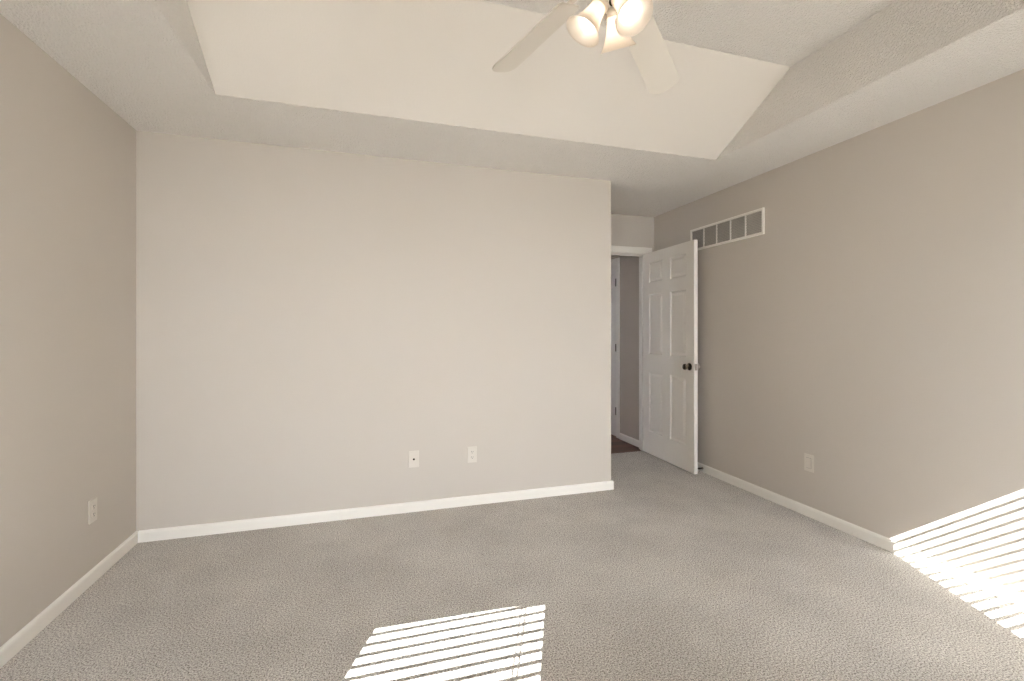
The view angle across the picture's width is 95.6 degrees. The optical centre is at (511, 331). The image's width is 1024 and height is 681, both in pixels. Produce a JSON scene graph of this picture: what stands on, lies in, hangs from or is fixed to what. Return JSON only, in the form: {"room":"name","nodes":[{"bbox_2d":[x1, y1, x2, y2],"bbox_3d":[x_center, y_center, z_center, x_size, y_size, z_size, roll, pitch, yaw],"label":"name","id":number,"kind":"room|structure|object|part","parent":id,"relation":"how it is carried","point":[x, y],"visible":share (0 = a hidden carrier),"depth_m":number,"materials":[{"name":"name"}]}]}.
{"room":"empty bedroom","nodes":[
{"label":"empty bedroom","id":0,"kind":"room"},
{"bbox_2d":[0,14,135,646],"bbox_3d":[-1.730,0.030,0.929,0.120,2.440,4.012,0,0,-17],"label":"wall","id":1,"kind":"structure","parent":0,"point":[68,160],"depth_m":2.08,"materials":[{"name":"beige paint"}]},
{"bbox_2d":[0,531,137,667],"bbox_3d":[-1.668,1.221,0.954,0.012,0.078,3.762,0,0,-17],"label":"baseboard","id":2,"kind":"structure","parent":1,"relation":"attached to","point":[35,626],"depth_m":2.06,"materials":[{"name":"white paint"}]},
{"bbox_2d":[88,497,96,524],"bbox_3d":[-2.087,0.893,2.313,0.009,0.115,0.070,0,0,-17],"label":"wall outlet","id":3,"kind":"object","parent":1,"relation":"attached to","point":[92,504],"visible":1,"depth_m":2.31,"materials":[{"name":"beige plastic"}]},
{"bbox_2d":[136,130,610,530],"bbox_3d":[-0.870,0.030,3.706,3.154,2.440,1.033,0,0,-17],"label":"wall","id":4,"kind":"structure","parent":0,"point":[309,321],"depth_m":3.11,"materials":[{"name":"beige paint"}]},
{"bbox_2d":[138,480,613,542],"bbox_3d":[-0.837,1.221,3.641,3.154,0.078,0.914,0,0,-17],"label":"baseboard","id":5,"kind":"structure","parent":4,"relation":"attached to","point":[167,533],"depth_m":3.10,"materials":[{"name":"white paint"}]},
{"bbox_2d":[409,450,418,467],"bbox_3d":[-0.680,0.887,3.215,0.070,0.115,0.017,0,0,-17],"label":"outlet","id":6,"kind":"object","parent":4,"relation":"attached to","point":[413,455],"visible":1,"depth_m":3.22,"materials":[{"name":"beige plastic"}]},
{"bbox_2d":[467,446,476,462],"bbox_3d":[-0.287,0.887,3.340,0.070,0.115,0.009,0,0,-17],"label":"wall outlet","id":7,"kind":"object","parent":4,"relation":"attached to","point":[471,451],"visible":1,"depth_m":3.34,"materials":[{"name":"beige plastic"}]},
{"bbox_2d":[0,434,1023,680],"bbox_3d":[-0.221,1.300,3.379,4.442,0.100,7.810,0,0,-17],"label":"floor","id":8,"kind":"structure","parent":0,"point":[671,572],"depth_m":2.13,"materials":[{"name":"grey carpet"}]},
{"bbox_2d":[0,0,1023,216],"bbox_3d":[0.181,-1.445,1.993,4.398,0.510,4.925,0,0,-17],"label":"ceiling","id":9,"kind":"structure","parent":0,"point":[762,86],"depth_m":2.38,"materials":[{"name":"white paint"}]},
{"bbox_2d":[492,0,678,94],"bbox_3d":[0.276,-1.217,1.476,1.128,0.583,1.172,0,0,-17],"label":"ceiling fan","id":10,"kind":"object","parent":9,"relation":"hanging from","point":[631,24],"visible":1,"depth_m":1.69,"materials":[{"name":"white plastic"}]},
{"bbox_3d":[0.078,-1.130,1.808,0.128,0.006,0.431,-22,8,-37],"label":"blade","id":11,"kind":"part","parent":10,"relation":"part of","materials":[{"name":"white wood"}]},
{"bbox_3d":[0.230,-0.992,1.488,0.120,0.134,0.115,0,0,-43],"label":"lamp shade","id":12,"kind":"part","parent":10,"relation":"part of","materials":[{"name":"white glass"}]},
{"bbox_3d":[0.254,-1.006,1.488,0.060,0.076,0.045,0,0,-17],"label":"bulb","id":13,"kind":"part","parent":10,"relation":"part of","materials":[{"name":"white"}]},
{"bbox_3d":[0.282,-1.074,1.489,0.058,0.097,0.060,0,0,-17],"label":"lamp arm","id":14,"kind":"part","parent":10,"relation":"part of","materials":[{"name":"white ceramic"}]},
{"bbox_3d":[0.336,-1.074,1.525,0.060,0.097,0.060,0,0,-17],"label":"lamp arm","id":15,"kind":"part","parent":10,"relation":"part of","materials":[{"name":"white metal"}]},
{"bbox_3d":[0.360,-0.992,1.572,0.117,0.134,0.119,0,0,-17],"label":"lamp shade","id":16,"kind":"part","parent":10,"relation":"part of","materials":[{"name":"white glass"}]},
{"bbox_3d":[0.358,-1.006,1.438,0.044,0.076,0.059,0,0,-17],"label":"bulb","id":17,"kind":"part","parent":10,"relation":"part of","materials":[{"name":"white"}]},
{"bbox_3d":[0.373,-0.992,1.418,0.115,0.134,0.120,0,0,5],"label":"lamp shade","id":18,"kind":"part","parent":10,"relation":"part of","materials":[{"name":"white glass"}]},
{"bbox_3d":[0.542,-1.082,1.812,0.128,0.006,0.431,-20,-24,29],"label":"blade","id":19,"kind":"part","parent":10,"relation":"part of","materials":[{"name":"white wood"}]},
{"bbox_2d":[611,255,638,439],"bbox_3d":[1.080,0.030,6.197,0.120,2.440,2.585,0,0,-17],"label":"wall","id":20,"kind":"structure","parent":0,"point":[629,265],"depth_m":5.21,"materials":[{"name":"beige paint"}]},
{"bbox_2d":[611,265,615,435],"bbox_3d":[1.139,0.229,5.837,0.050,2.030,0.740,0,0,-17],"label":"door","id":21,"kind":"structure","parent":20,"relation":"in","point":[613,268],"depth_m":5.56,"materials":[{"name":"white paint"}]},
{"bbox_2d":[611,257,619,437],"bbox_3d":[1.178,0.195,5.850,0.136,2.111,0.883,0,0,-17],"label":"trim","id":22,"kind":"structure","parent":20,"relation":"attached to","point":[616,261],"depth_m":5.44,"materials":[{"name":"white paint"}]},
{"bbox_2d":[619,433,638,446],"bbox_3d":[1.326,1.221,5.171,0.012,0.078,0.480,0,0,-17],"label":"baseboard","id":23,"kind":"structure","parent":20,"relation":"attached to","point":[635,442],"depth_m":5.19,"materials":[{"name":"white paint"}]},
{"bbox_2d":[611,214,653,251],"bbox_3d":[0.984,0.030,4.753,1.004,2.440,0.120,0,0,-17],"label":"wall","id":24,"kind":"structure","parent":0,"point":[626,230],"depth_m":4.77,"materials":[{"name":"beige paint"}]},
{"bbox_2d":[611,245,651,450],"bbox_3d":[0.991,0.192,4.747,0.933,2.116,0.138,0,0,-17],"label":"door frame","id":25,"kind":"structure","parent":24,"relation":"attached to","point":[641,256],"depth_m":4.85,"materials":[{"name":"white paint"}]},
{"bbox_2d":[644,240,699,473],"bbox_3d":[1.484,0.222,4.403,0.161,2.029,0.820,0,0,-15],"label":"door","id":26,"kind":"structure","parent":25,"relation":"attached to","point":[671,366],"depth_m":4.33,"materials":[{"name":"white paint"}]},
{"bbox_3d":[1.528,0.311,4.063,0.063,0.066,0.066,0,0,-15],"label":"knob","id":27,"kind":"part","parent":26,"relation":"part of","materials":[{"name":"brown metal"}]},
{"bbox_2d":[654,69,1023,591],"bbox_3d":[2.226,0.030,2.620,0.120,2.440,4.925,0,0,-17],"label":"wall","id":28,"kind":"structure","parent":0,"point":[873,330],"depth_m":2.65,"materials":[{"name":"beige paint"}]},
{"bbox_2d":[690,207,764,249],"bbox_3d":[1.770,-0.830,3.879,0.014,0.200,0.830,0,0,-17],"label":"air vent","id":29,"kind":"object","parent":28,"relation":"in","point":[750,224],"visible":0.81,"depth_m":3.80,"materials":[{"name":"white metal"}]},
{"bbox_3d":[1.675,-0.829,4.183,0.009,0.160,0.149,0,0,-17],"label":"louver panel","id":30,"kind":"part","parent":29,"relation":"part of","materials":[{"name":"grey metal"}]},
{"bbox_3d":[1.722,-0.829,4.031,0.009,0.160,0.149,0,0,-17],"label":"louver panel","id":31,"kind":"part","parent":29,"relation":"part of","materials":[{"name":"grey metal"}]},
{"bbox_3d":[1.769,-0.829,3.879,0.009,0.160,0.149,0,0,-17],"label":"louver panel","id":32,"kind":"part","parent":29,"relation":"part of","materials":[{"name":"grey metal"}]},
{"bbox_3d":[1.815,-0.829,3.727,0.009,0.160,0.149,0,0,-17],"label":"louver panel","id":33,"kind":"part","parent":29,"relation":"part of","materials":[{"name":"grey metal"}]},
{"bbox_3d":[1.862,-0.829,3.575,0.009,0.160,0.149,0,0,-17],"label":"louver panel","id":34,"kind":"part","parent":29,"relation":"part of","materials":[{"name":"grey metal"}]},
{"bbox_2d":[804,453,813,472],"bbox_3d":[2.002,0.888,3.130,0.008,0.115,0.070,0,0,-17],"label":"wall outlet","id":35,"kind":"object","parent":28,"relation":"attached to","point":[808,459],"visible":1,"depth_m":3.12,"materials":[{"name":"beige plastic"}]},
{"bbox_2d":[806,457,810,468],"bbox_3d":[2.000,0.888,3.129,0.002,0.070,0.036,0,0,-17],"label":"socket","id":36,"kind":"object","parent":35,"relation":"attached to","point":[808,459],"depth_m":3.13,"materials":[{"name":"beige plastic"}]},
{"bbox_2d":[698,462,1023,607],"bbox_3d":[2.161,1.221,2.606,0.012,0.078,4.675,0,0,-17],"label":"baseboard","id":37,"kind":"structure","parent":28,"relation":"attached to","point":[1005,592],"depth_m":2.65,"materials":[{"name":"white paint"}]}
]}

